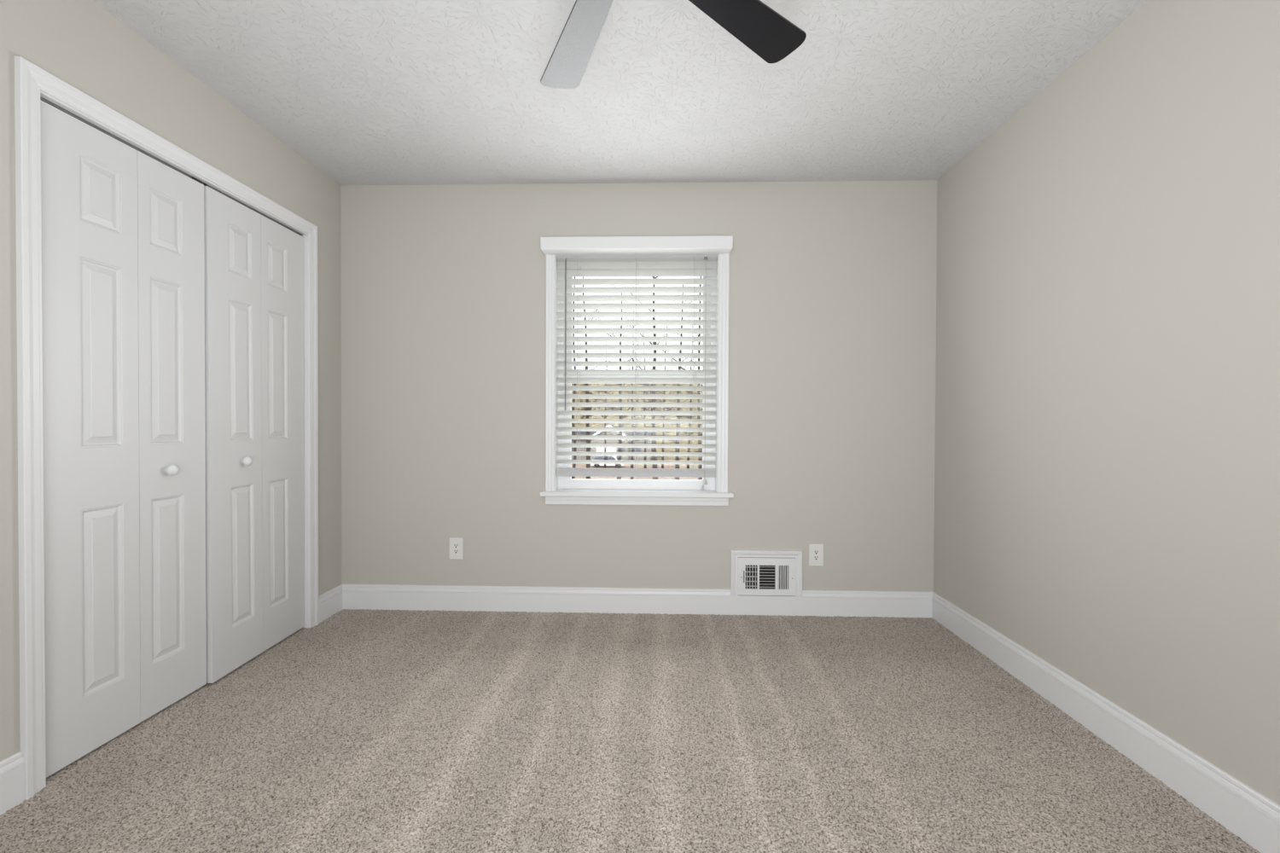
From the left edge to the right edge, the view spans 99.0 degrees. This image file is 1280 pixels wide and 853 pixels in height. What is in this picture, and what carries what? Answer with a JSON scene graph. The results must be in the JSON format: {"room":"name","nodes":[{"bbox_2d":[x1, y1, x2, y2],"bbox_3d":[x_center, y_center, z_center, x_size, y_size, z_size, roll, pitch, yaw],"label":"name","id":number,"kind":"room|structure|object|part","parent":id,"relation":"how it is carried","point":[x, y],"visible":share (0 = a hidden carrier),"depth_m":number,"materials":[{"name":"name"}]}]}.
{"room":"empty bedroom","nodes":[
{"label":"empty bedroom","id":0,"kind":"room"},
{"bbox_2d":[0,0,341,762],"bbox_3d":[-1.839,-0.144,1.224,0.120,2.440,4.182,0,1,2],"label":"wall","id":1,"kind":"structure","parent":0,"point":[79,43],"depth_m":1.87,"materials":[{"name":"grey paint"}]},
{"bbox_2d":[0,751,25,815],"bbox_3d":[-1.801,1.016,0.416,0.015,0.148,2.304,0,1,2],"label":"baseboard","id":2,"kind":"structure","parent":1,"relation":"attached to","point":[12,769],"depth_m":1.53,"materials":[{"name":"white paint"}]},
{"bbox_2d":[40,99,206,778],"bbox_3d":[-1.778,0.041,1.924,0.067,2.031,0.602,0,1,2],"label":"door","id":3,"kind":"structure","parent":1,"relation":"in","point":[123,229],"depth_m":1.87,"materials":[{"name":"white paint"}]},
{"bbox_3d":[-1.758,0.164,2.054,0.033,0.042,0.042,0,1,2],"label":"knob","id":4,"kind":"part","parent":3,"relation":"part of","materials":[{"name":"white paint"}]},
{"bbox_2d":[14,55,318,800],"bbox_3d":[-1.801,0.009,2.235,0.138,2.126,1.357,0,1,2],"label":"door frame","id":5,"kind":"structure","parent":1,"relation":"attached to","point":[33,84],"depth_m":1.60,"materials":[{"name":"white paint"}]},
{"bbox_3d":[-1.760,0.015,1.584,0.018,2.124,0.058,0,1,2],"label":"casing","id":6,"kind":"part","parent":5,"relation":"part of","materials":[{"name":"white paint"}]},
{"bbox_3d":[-1.737,-1.025,2.222,0.018,0.058,1.357,0,1,2],"label":"head casing","id":7,"kind":"part","parent":5,"relation":"part of","materials":[{"name":"white paint"}]},
{"bbox_3d":[-1.722,0.001,2.882,0.018,2.124,0.058,0,1,2],"label":"casing","id":8,"kind":"part","parent":5,"relation":"part of","materials":[{"name":"white paint"}]},
{"bbox_2d":[203,186,304,683],"bbox_3d":[-1.757,0.034,2.542,0.077,2.031,0.620,0,1,2],"label":"door","id":9,"kind":"structure","parent":1,"relation":"in","point":[254,264],"depth_m":2.48,"materials":[{"name":"white paint"}]},
{"bbox_3d":[-1.739,0.154,2.419,0.033,0.042,0.042,0,1,2],"label":"knob","id":10,"kind":"part","parent":9,"relation":"part of","materials":[{"name":"white paint"}]},
{"bbox_2d":[318,584,343,623],"bbox_3d":[-1.723,0.987,3.042,0.015,0.148,0.246,0,1,2],"label":"baseboard","id":11,"kind":"structure","parent":1,"relation":"attached to","point":[330,602],"depth_m":3.04,"materials":[{"name":"white paint"}]},
{"bbox_2d":[93,0,1148,186],"bbox_3d":[-0.488,-1.408,1.171,4.413,0.100,4.182,0,1,2],"label":"ceiling","id":12,"kind":"structure","parent":0,"point":[367,92],"depth_m":2.17,"materials":[{"name":"white paint"}]},
{"bbox_2d":[540,0,806,88],"bbox_3d":[-0.064,-1.185,1.177,1.166,0.342,1.185,0,1,2],"label":"ceiling fan","id":13,"kind":"object","parent":12,"relation":"hanging from","point":[770,35],"visible":1,"depth_m":1.51,"materials":[{"name":"black wood"}]},
{"bbox_3d":[-0.180,-1.091,1.556,0.128,0.006,0.446,-9,4,-22],"label":"blade","id":14,"kind":"part","parent":13,"relation":"part of","materials":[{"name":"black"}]},
{"bbox_3d":[0.269,-1.087,1.445,0.446,0.006,0.128,0,-8,-40],"label":"blade","id":15,"kind":"part","parent":13,"relation":"part of","materials":[{"name":"black wood"}]},
{"bbox_2d":[0,609,1259,852],"bbox_3d":[-0.134,1.083,1.167,3.443,0.009,3.902,0,1,2],"label":"floor","id":16,"kind":"structure","parent":0,"point":[357,731],"depth_m":1.79,"materials":[{"name":"carpet"}]},
{"bbox_2d":[340,180,937,592],"bbox_3d":[-0.034,-0.158,3.183,3.373,2.440,0.160,0,1,2],"label":"wall","id":17,"kind":"structure","parent":0,"point":[832,295],"depth_m":3.10,"materials":[{"name":"grey paint"}]},
{"bbox_2d":[449,537,463,559],"bbox_3d":[-1.055,0.701,3.139,0.080,0.124,0.008,0,1,2],"label":"wall outlet","id":18,"kind":"object","parent":17,"relation":"attached to","point":[456,544],"visible":1,"depth_m":3.13,"materials":[{"name":"white plastic"}]},
{"bbox_2d":[453,542,459,554],"bbox_3d":[-1.055,0.701,3.136,0.034,0.067,0.002,0,1,2],"label":"receptacle","id":19,"kind":"object","parent":18,"relation":"attached to","point":[456,545],"depth_m":3.13,"materials":[{"name":"white plastic"}]},
{"bbox_2d":[539,235,733,506],"bbox_3d":[-0.015,-0.304,3.139,1.090,1.498,0.225,0,1,2],"label":"window","id":20,"kind":"structure","parent":17,"relation":"in","point":[559,490],"depth_m":3.09,"materials":[{"name":"white paint"}]},
{"bbox_3d":[-0.509,-0.311,3.106,0.052,1.356,0.018,0,1,2],"label":"casing","id":21,"kind":"part","parent":20,"relation":"part of","materials":[{"name":"white paint"}]},
{"bbox_2d":[555,255,717,490],"bbox_3d":[-0.021,-0.314,3.115,0.910,1.346,0.072,0,1,2],"label":"window blind","id":22,"kind":"object","parent":20,"relation":"attached to","point":[636,262],"visible":0.98,"depth_m":3.12,"materials":[{"name":"white plastic"}]},
{"bbox_3d":[-0.349,-0.348,3.131,0.014,1.220,0.052,0,1,2],"label":"ladder cord","id":23,"kind":"part","parent":22,"relation":"part of","materials":[{"name":"white fabric"}]},
{"bbox_3d":[-0.024,0.263,3.118,0.910,0.051,0.040,0,1,2],"label":"rail","id":24,"kind":"part","parent":22,"relation":"part of","materials":[{"name":"grey plastic"}]},
{"bbox_3d":[-0.018,-0.347,3.121,0.014,1.220,0.052,0,1,2],"label":"ladder cord","id":25,"kind":"part","parent":22,"relation":"part of","materials":[{"name":"white fabric"}]},
{"bbox_3d":[0.312,-0.345,3.112,0.014,1.220,0.052,0,1,2],"label":"ladder cord","id":26,"kind":"part","parent":22,"relation":"part of","materials":[{"name":"white fabric"}]},
{"bbox_3d":[0.366,-0.311,3.080,0.017,1.284,0.009,0,1,2],"label":"lift cord","id":27,"kind":"part","parent":22,"relation":"part of","materials":[{"name":"white fabric"}]},
{"bbox_3d":[-0.021,-1.010,3.056,1.063,0.085,0.075,0,1,2],"label":"cornice","id":28,"kind":"part","parent":20,"relation":"part of","materials":[{"name":"white paint"}]},
{"bbox_3d":[-0.021,0.035,3.196,0.856,0.662,0.034,0,1,2],"label":"sash","id":29,"kind":"part","parent":20,"relation":"part of","materials":[{"name":"white plastic"}]},
{"bbox_3d":[-0.019,-0.297,3.211,0.916,1.382,0.080,0,1,2],"label":"frame","id":30,"kind":"part","parent":20,"relation":"part of","materials":[{"name":"white plastic"}]},
{"bbox_3d":[-0.017,-0.603,3.227,0.856,0.669,0.034,0,1,2],"label":"sash","id":31,"kind":"part","parent":20,"relation":"part of","materials":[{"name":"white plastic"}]},
{"bbox_3d":[0.469,-0.306,3.077,0.060,1.356,0.018,0,1,2],"label":"casing","id":32,"kind":"part","parent":20,"relation":"part of","materials":[{"name":"white paint"}]},
{"bbox_2d":[342,584,932,618],"bbox_3d":[-0.042,0.994,3.108,3.373,0.148,0.015,0,1,2],"label":"baseboard","id":33,"kind":"structure","parent":17,"relation":"attached to","point":[716,602],"depth_m":3.10,"materials":[{"name":"white paint"}]},
{"bbox_2d":[730,549,802,597],"bbox_3d":[0.711,0.827,3.079,0.398,0.256,0.026,0,1,2],"label":"air vent","id":34,"kind":"object","parent":17,"relation":"in","point":[753,573],"visible":1,"depth_m":3.08,"materials":[{"name":"white metal"}]},
{"bbox_3d":[0.713,0.846,3.083,0.322,0.211,0.014,0,1,2],"label":"plate","id":35,"kind":"part","parent":34,"relation":"part of","materials":[{"name":"white paint"}]},
{"bbox_2d":[808,544,823,566],"bbox_3d":[0.992,0.724,3.078,0.080,0.124,0.008,0,1,2],"label":"wall outlet","id":36,"kind":"object","parent":17,"relation":"attached to","point":[816,551],"visible":1,"depth_m":3.08,"materials":[{"name":"white plastic"}]},
{"bbox_2d":[813,549,819,561],"bbox_3d":[0.991,0.724,3.076,0.034,0.067,0.002,0,1,2],"label":"receptacle","id":37,"kind":"object","parent":36,"relation":"attached to","point":[816,552],"depth_m":3.07,"materials":[{"name":"white plastic"}]},
{"bbox_2d":[933,0,1279,805],"bbox_3d":[1.652,-0.128,1.121,0.120,2.440,4.182,0,1,2],"label":"wall","id":38,"kind":"structure","parent":0,"point":[1107,452],"depth_m":1.78,"materials":[{"name":"grey paint"}]},
{"bbox_2d":[931,592,1279,852],"bbox_3d":[1.579,1.022,1.116,0.015,0.148,3.902,0,1,2],"label":"baseboard","id":39,"kind":"structure","parent":38,"relation":"attached to","point":[1248,814],"depth_m":1.75,"materials":[{"name":"white paint"}]},
{"label":"outside","id":40,"kind":"structure","parent":0,"visible":0},
{"bbox_2d":[571,384,703,479],"bbox_3d":[2.276,-2.766,76.741,240.000,16.326,146.400,0,1,2],"label":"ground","id":41,"kind":"structure","parent":40,"point":[582,425],"depth_m":105.02,"materials":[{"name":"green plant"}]},
{"bbox_2d":[575,277,623,478],"bbox_3d":[-2.859,-3.801,38.916,5.217,18.951,7.987,0,1,6],"label":"bare tree","id":42,"kind":"object","parent":41,"relation":"on","point":[587,425],"visible":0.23,"depth_m":38.03,"materials":[{"name":"grey plant"}]},
{"bbox_3d":[-2.947,-6.973,38.982,5.332,12.611,8.122,0,1,2],"label":"crown","id":43,"kind":"part","parent":42,"relation":"part of","materials":[{"name":"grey plant"}]},
{"bbox_2d":[571,277,638,478],"bbox_3d":[-3.213,-4.219,30.229,6.942,19.959,7.278,0,1,-12],"label":"bare tree","id":44,"kind":"object","parent":41,"relation":"on","point":[574,368],"visible":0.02,"depth_m":30.07,"materials":[{"name":"grey plant"}]},
{"bbox_3d":[-3.612,-7.398,29.973,7.344,13.599,7.361,0,1,2],"label":"crown","id":45,"kind":"part","parent":44,"relation":"part of","materials":[{"name":"grey plant"}]},
{"bbox_2d":[590,455,623,467],"bbox_3d":[-4.177,4.455,70.206,4.330,1.520,1.880,0,1,2],"label":"car","id":46,"kind":"object","parent":41,"relation":"on","point":[596,457],"visible":0.41,"depth_m":69.39,"materials":[{"name":"white paint"}]},
{"bbox_2d":[589,326,628,468],"bbox_3d":[-4.487,-5.350,68.290,6.208,21.374,6.652,0,1,-17],"label":"bare tree","id":47,"kind":"object","parent":41,"relation":"on","point":[604,416],"visible":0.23,"depth_m":68.06,"materials":[{"name":"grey plant"}]},
{"bbox_3d":[-4.474,-8.522,68.255,6.208,15.031,6.652,0,1,-17],"label":"crown","id":48,"kind":"part","parent":47,"relation":"part of","materials":[{"name":"grey plant"}]},
{"bbox_2d":[571,424,651,460],"bbox_3d":[-5.895,2.371,83.681,15.800,5.380,7.720,0,1,2],"label":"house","id":49,"kind":"structure","parent":41,"relation":"on","point":[640,433],"depth_m":81.24,"materials":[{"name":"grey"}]},
{"bbox_3d":[-4.954,3.903,80.203,2.900,2.200,0.030,0,1,2],"label":"garage door","id":50,"kind":"part","parent":49,"relation":"part of","materials":[{"name":"white plastic"}]},
{"bbox_2d":[588,276,649,479],"bbox_3d":[-1.477,-4.401,45.363,5.749,20.004,6.022,0,1,-16],"label":"bare tree","id":51,"kind":"object","parent":41,"relation":"on","point":[619,450],"visible":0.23,"depth_m":45.91,"materials":[{"name":"grey plant"}]},
{"bbox_3d":[-1.464,-7.568,45.329,5.749,13.670,6.022,0,1,-16],"label":"crown","id":52,"kind":"part","parent":51,"relation":"part of","materials":[{"name":"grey plant"}]},
{"bbox_2d":[610,276,668,479],"bbox_3d":[0.191,-4.635,52.095,5.661,20.336,8.432,0,1,10],"label":"bare tree","id":53,"kind":"object","parent":41,"relation":"on","point":[632,409],"visible":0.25,"depth_m":51.98,"materials":[{"name":"grey plant"}]},
{"bbox_3d":[0.059,-7.803,52.016,6.161,14.000,8.025,0,1,2],"label":"crown","id":54,"kind":"part","parent":53,"relation":"part of","materials":[{"name":"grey plant"}]},
{"bbox_2d":[627,326,658,468],"bbox_3d":[0.787,-4.093,65.294,5.213,18.973,6.818,0,1,-21],"label":"bare tree","id":55,"kind":"object","parent":41,"relation":"on","point":[644,416],"visible":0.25,"depth_m":65.92,"materials":[{"name":"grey plant"}]},
{"bbox_3d":[0.429,-7.266,65.688,5.940,12.638,6.399,0,1,2],"label":"crown","id":56,"kind":"part","parent":55,"relation":"part of","materials":[{"name":"grey plant"}]},
{"bbox_2d":[610,276,690,479],"bbox_3d":[-0.005,-4.373,33.680,7.158,20.221,7.074,0,1,-30],"label":"bare tree","id":57,"kind":"object","parent":41,"relation":"on","point":[653,409],"visible":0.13,"depth_m":33.78,"materials":[{"name":"grey plant"}]},
{"bbox_3d":[0.008,-7.538,33.646,7.158,13.892,7.074,0,1,-30],"label":"crown","id":58,"kind":"part","parent":57,"relation":"part of","materials":[{"name":"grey plant"}]},
{"bbox_2d":[636,325,688,477],"bbox_3d":[3.216,-3.017,57.526,6.700,17.004,6.222,1,1,33],"label":"bare tree","id":59,"kind":"object","parent":41,"relation":"on","point":[664,392],"visible":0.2,"depth_m":57.81,"materials":[{"name":"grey plant"}]},
{"bbox_3d":[3.226,-5.448,57.500,6.700,9.188,6.222,1,1,33],"label":"crown","id":60,"kind":"part","parent":59,"relation":"part of","materials":[{"name":"grey plant"}]},
{"bbox_2d":[642,285,702,479],"bbox_3d":[3.024,-3.323,42.721,7.258,17.949,5.861,0,1,16],"label":"bare tree","id":61,"kind":"object","parent":41,"relation":"on","point":[677,433],"visible":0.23,"depth_m":42.85,"materials":[{"name":"grey plant"}]},
{"bbox_3d":[2.979,-6.484,42.374,6.868,11.620,6.620,0,1,2],"label":"crown","id":62,"kind":"part","parent":61,"relation":"part of","materials":[{"name":"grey plant"}]},
{"bbox_2d":[657,276,702,479],"bbox_3d":[3.250,-3.715,29.677,6.940,19.004,6.238,0,1,-5],"label":"bare tree","id":63,"kind":"object","parent":41,"relation":"on","point":[699,318],"visible":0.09,"depth_m":29.83,"materials":[{"name":"grey plant"}]},
{"bbox_3d":[3.298,-7.952,29.713,6.743,10.530,6.560,0,1,2],"label":"crown","id":64,"kind":"part","parent":63,"relation":"part of","materials":[{"name":"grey plant"}]},
{"bbox_2d":[672,309,702,468],"bbox_3d":[5.988,-4.168,62.105,5.412,19.238,6.266,0,1,2],"label":"bare tree","id":65,"kind":"object","parent":41,"relation":"on","point":[689,392],"visible":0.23,"depth_m":61.73,"materials":[{"name":"grey plant"}]},
{"bbox_3d":[6.019,-7.337,62.084,5.308,12.899,6.184,0,1,2],"label":"crown","id":66,"kind":"part","parent":65,"relation":"part of","materials":[{"name":"grey plant"}]}
]}

